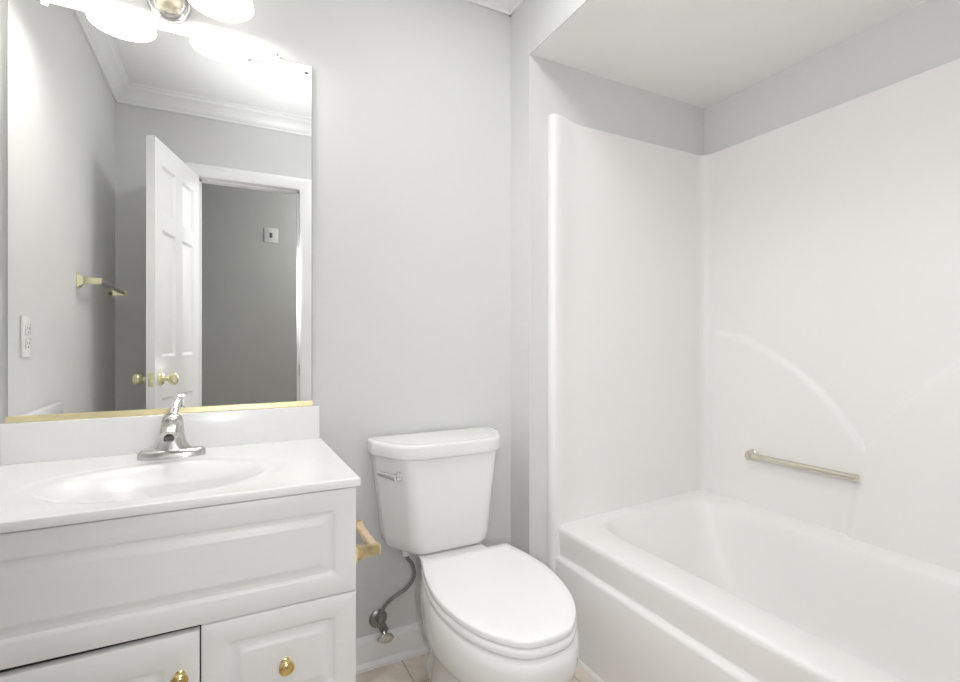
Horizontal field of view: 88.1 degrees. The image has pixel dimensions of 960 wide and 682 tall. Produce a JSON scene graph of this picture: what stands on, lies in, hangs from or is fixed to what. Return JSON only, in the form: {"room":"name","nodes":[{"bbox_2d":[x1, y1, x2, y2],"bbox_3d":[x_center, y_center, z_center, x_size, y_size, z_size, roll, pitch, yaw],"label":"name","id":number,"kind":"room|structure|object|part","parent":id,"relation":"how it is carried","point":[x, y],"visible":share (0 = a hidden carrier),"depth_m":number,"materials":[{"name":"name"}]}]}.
{"room":"bathroom","nodes":[
{"label":"bathroom","id":0,"kind":"room"},
{"bbox_2d":[0,0,510,638],"bbox_3d":[-0.155,-0.122,1.774,2.540,2.355,0.100,0,0,-27],"label":"wall","id":1,"kind":"structure","parent":0,"point":[411,99],"depth_m":1.66,"materials":[{"name":"grey paint"}]},
{"bbox_2d":[5,0,312,422],"bbox_3d":[-0.831,-0.330,1.364,0.710,1.056,0.012,0,0,-27],"label":"wall mirror","id":2,"kind":"object","parent":1,"relation":"attached to","point":[159,182],"visible":0.98,"depth_m":1.33,"materials":[{"name":"white mirror"}]},
{"bbox_2d":[0,405,318,465],"bbox_3d":[-0.831,0.249,1.359,0.753,0.100,0.019,0,0,-27],"label":"backsplash","id":3,"kind":"structure","parent":1,"relation":"attached to","point":[56,440],"depth_m":1.31,"materials":[{"name":"white stone"}]},
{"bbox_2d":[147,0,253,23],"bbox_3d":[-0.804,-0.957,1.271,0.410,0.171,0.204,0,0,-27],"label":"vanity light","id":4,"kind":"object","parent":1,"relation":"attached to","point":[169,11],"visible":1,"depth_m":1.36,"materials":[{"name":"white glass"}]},
{"bbox_3d":[-0.685,-0.948,1.308,0.164,0.112,0.164,0,0,-27],"label":"lamp shade","id":5,"kind":"part","parent":4,"relation":"part of","materials":[{"name":"white glass"}]},
{"bbox_2d":[369,609,393,644],"bbox_3d":[-0.312,0.910,1.582,0.060,0.070,0.099,0,0,-27],"label":"shutoff valve","id":6,"kind":"object","parent":1,"relation":"attached to","point":[375,621],"visible":0.98,"depth_m":1.57,"materials":[{"name":"metal"}]},
{"bbox_3d":[-0.297,0.925,1.548,0.047,0.039,0.045,0,0,25],"label":"valve handle","id":7,"kind":"part","parent":6,"relation":"part of","materials":[{"name":"silver metal"}]},
{"bbox_2d":[379,551,415,615],"bbox_3d":[-0.262,0.768,1.575,0.118,0.223,0.045,0,0,-3],"label":"supply hose","id":8,"kind":"object","parent":6,"relation":"attached to","point":[406,555],"visible":0.99,"depth_m":1.58,"materials":[{"name":"metal"}]},
{"bbox_2d":[356,621,429,673],"bbox_3d":[-0.188,1.006,1.687,0.692,0.099,0.024,0,0,-27],"label":"baseboard","id":9,"kind":"structure","parent":1,"relation":"attached to","point":[409,641],"depth_m":1.63,"materials":[{"name":"white paint"}]},
{"bbox_2d":[463,0,510,16],"bbox_3d":[-0.514,-1.256,1.496,1.447,0.088,0.068,0,0,-27],"label":"crown molding","id":10,"kind":"structure","parent":1,"relation":"attached to","point":[500,6],"depth_m":1.81,"materials":[{"name":"white paint"}]},
{"bbox_2d":[356,652,596,681],"bbox_3d":[0.214,1.095,1.053,2.540,0.080,1.720,0,0,-27],"label":"floor","id":11,"kind":"structure","parent":0,"point":[412,669],"depth_m":1.57,"materials":[{"name":"beige tile"}]},
{"bbox_2d":[0,486,355,681],"bbox_3d":[-0.716,0.686,1.136,0.754,0.737,0.522,0,0,-27],"label":"vanity cabinet","id":12,"kind":"object","parent":11,"relation":"on","point":[259,590],"visible":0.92,"depth_m":0.95,"materials":[{"name":"white wood"}]},
{"bbox_3d":[-0.749,0.762,0.868,0.452,0.400,0.018,0,0,-27],"label":"door","id":13,"kind":"part","parent":12,"relation":"part of","materials":[{"name":"white wood"}]},
{"bbox_3d":[-0.623,0.639,0.954,0.722,0.642,0.016,0,0,-27],"label":"frame","id":14,"kind":"part","parent":12,"relation":"part of","materials":[{"name":"white wood"}]},
{"bbox_3d":[-0.566,0.638,0.935,0.031,0.031,0.029,0,0,-27],"label":"knob","id":15,"kind":"part","parent":12,"relation":"part of","materials":[{"name":"gold metal"}]},
{"bbox_2d":[0,405,359,532],"bbox_3d":[-0.716,0.312,1.139,0.759,0.226,0.515,0,0,-27],"label":"countertop","id":16,"kind":"structure","parent":12,"relation":"on","point":[56,472],"depth_m":1.20,"materials":[{"name":"white stone"}]},
{"bbox_2d":[137,398,205,460],"bbox_3d":[-0.795,0.225,1.261,0.134,0.146,0.139,0,0,7],"label":"faucet","id":17,"kind":"object","parent":16,"relation":"on","point":[172,443],"visible":1,"depth_m":1.26,"materials":[{"name":"silver metal"}]},
{"bbox_3d":[-0.770,0.217,1.235,0.046,0.043,0.095,0,0,-27],"label":"spout","id":18,"kind":"part","parent":17,"relation":"part of","materials":[{"name":"silver metal"}]},
{"bbox_3d":[-0.793,0.287,1.279,0.152,0.021,0.054,0,0,-27],"label":"plate","id":19,"kind":"part","parent":17,"relation":"part of","materials":[{"name":"silver metal"}]},
{"bbox_3d":[-0.797,0.175,1.299,0.022,0.045,0.047,0,0,-11],"label":"lever handle","id":20,"kind":"part","parent":17,"relation":"part of","materials":[{"name":"silver metal"}]},
{"bbox_3d":[-0.412,0.672,1.041,0.301,0.235,0.018,0,0,-27],"label":"drawer","id":21,"kind":"part","parent":12,"relation":"part of","materials":[{"name":"white wood"}]},
{"bbox_3d":[-0.398,0.669,1.021,0.031,0.031,0.029,0,0,-27],"label":"knob","id":22,"kind":"part","parent":12,"relation":"part of","materials":[{"name":"gold metal"}]},
{"bbox_2d":[356,520,380,563],"bbox_3d":[-0.311,0.498,1.254,0.073,0.054,0.221,0,0,-27],"label":"paper holder","id":23,"kind":"object","parent":12,"relation":"attached to","point":[372,547],"visible":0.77,"depth_m":1.18,"materials":[{"name":"gold metal"}]},
{"bbox_3d":[-0.272,0.498,1.177,0.072,0.054,0.048,0,0,-27],"label":"post","id":24,"kind":"part","parent":23,"relation":"part of","materials":[{"name":"gold metal"}]},
{"bbox_2d":[367,427,578,681],"bbox_3d":[0.006,0.682,1.365,0.452,0.744,0.748,0,0,-27],"label":"toilet","id":25,"kind":"object","parent":11,"relation":"on","point":[497,613],"visible":1,"depth_m":1.33,"materials":[{"name":"white porcelain"},{"name":"white plastic"},{"name":"chrome"}]},
{"bbox_3d":[-0.268,0.400,1.468,0.082,0.030,0.027,0,0,35],"label":"flush lever","id":26,"kind":"part","parent":25,"relation":"part of","materials":[{"name":"silver metal"}]},
{"bbox_3d":[-0.118,0.333,1.609,0.452,0.045,0.199,0,0,-27],"label":"tank lid","id":27,"kind":"part","parent":25,"relation":"part of","materials":[{"name":"white ceramic"}]},
{"bbox_3d":[-0.121,0.499,1.615,0.427,0.308,0.187,0,0,-27],"label":"tank","id":28,"kind":"part","parent":25,"relation":"part of","materials":[{"name":"white ceramic"}]},
{"bbox_3d":[0.001,0.854,1.344,0.347,0.400,0.717,0,0,-27],"label":"bowl","id":29,"kind":"part","parent":25,"relation":"part of","materials":[{"name":"white ceramic"}]},
{"bbox_3d":[0.056,0.640,1.237,0.334,0.019,0.461,0,0,-27],"label":"seat","id":30,"kind":"part","parent":25,"relation":"part of","materials":[{"name":"white plastic"}]},
{"bbox_3d":[0.056,0.620,1.237,0.332,0.018,0.459,0,0,-27],"label":"seat lid","id":31,"kind":"part","parent":25,"relation":"part of","materials":[{"name":"white plastic"}]},
{"bbox_2d":[548,58,959,681],"bbox_3d":[0.915,0.125,1.352,0.818,1.858,1.366,0,0,-27],"label":"bathtub","id":32,"kind":"object","parent":11,"relation":"on","point":[790,292],"visible":0.97,"depth_m":1.73,"materials":[{"name":"white plastic"}]},
{"bbox_2d":[559,490,959,681],"bbox_3d":[0.927,0.809,1.356,0.789,0.352,1.364,0,0,-27],"label":"tub","id":33,"kind":"object","parent":32,"relation":"in","point":[730,587],"depth_m":1.51,"materials":[{"name":"white plastic"}]},
{"bbox_2d":[745,449,859,481],"bbox_3d":[1.116,0.439,1.753,0.046,0.042,0.389,0,0,-27],"label":"grab bar","id":34,"kind":"object","parent":32,"relation":"attached to","point":[751,454],"visible":1,"depth_m":1.72,"materials":[{"name":"silver metal"}]},
{"bbox_2d":[529,0,587,54],"bbox_3d":[0.487,-1.153,1.131,0.004,0.295,1.370,0,0,-27],"label":"wall header","id":35,"kind":"structure","parent":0,"point":[545,16],"depth_m":1.65,"materials":[{"name":"grey paint"}]},
{"bbox_2d":[508,0,524,15],"bbox_3d":[0.426,-1.256,1.173,0.068,0.088,1.500,0,0,-27],"label":"crown molding","id":36,"kind":"structure","parent":35,"relation":"attached to","point":[513,5],"depth_m":1.81,"materials":[{"name":"white paint"}]},
{"bbox_2d":[511,0,703,566],"bbox_3d":[0.541,-0.122,2.001,0.893,2.355,0.130,0,0,-27],"label":"wall","id":37,"kind":"structure","parent":0,"point":[540,87],"depth_m":1.79,"materials":[{"name":"grey paint"}]},
{"bbox_2d":[578,659,603,681],"bbox_3d":[0.562,1.045,1.168,0.020,0.020,1.368,0,0,-27],"label":"trim","id":38,"kind":"structure","parent":37,"relation":"attached to","point":[581,664],"depth_m":1.57,"materials":[{"name":"white paint"}]},
{"bbox_2d":[531,0,925,107],"bbox_3d":[0.885,-1.025,1.335,0.889,0.040,1.370,0,0,-27],"label":"ceiling","id":39,"kind":"structure","parent":0,"point":[699,53],"depth_m":1.66,"materials":[{"name":"paint"}]},
{"bbox_2d":[704,0,959,154],"bbox_3d":[1.323,-0.122,1.564,0.100,2.355,1.620,0,0,-27],"label":"wall","id":40,"kind":"structure","parent":0,"point":[924,37],"depth_m":1.66,"materials":[{"name":"grey paint"}]}
]}

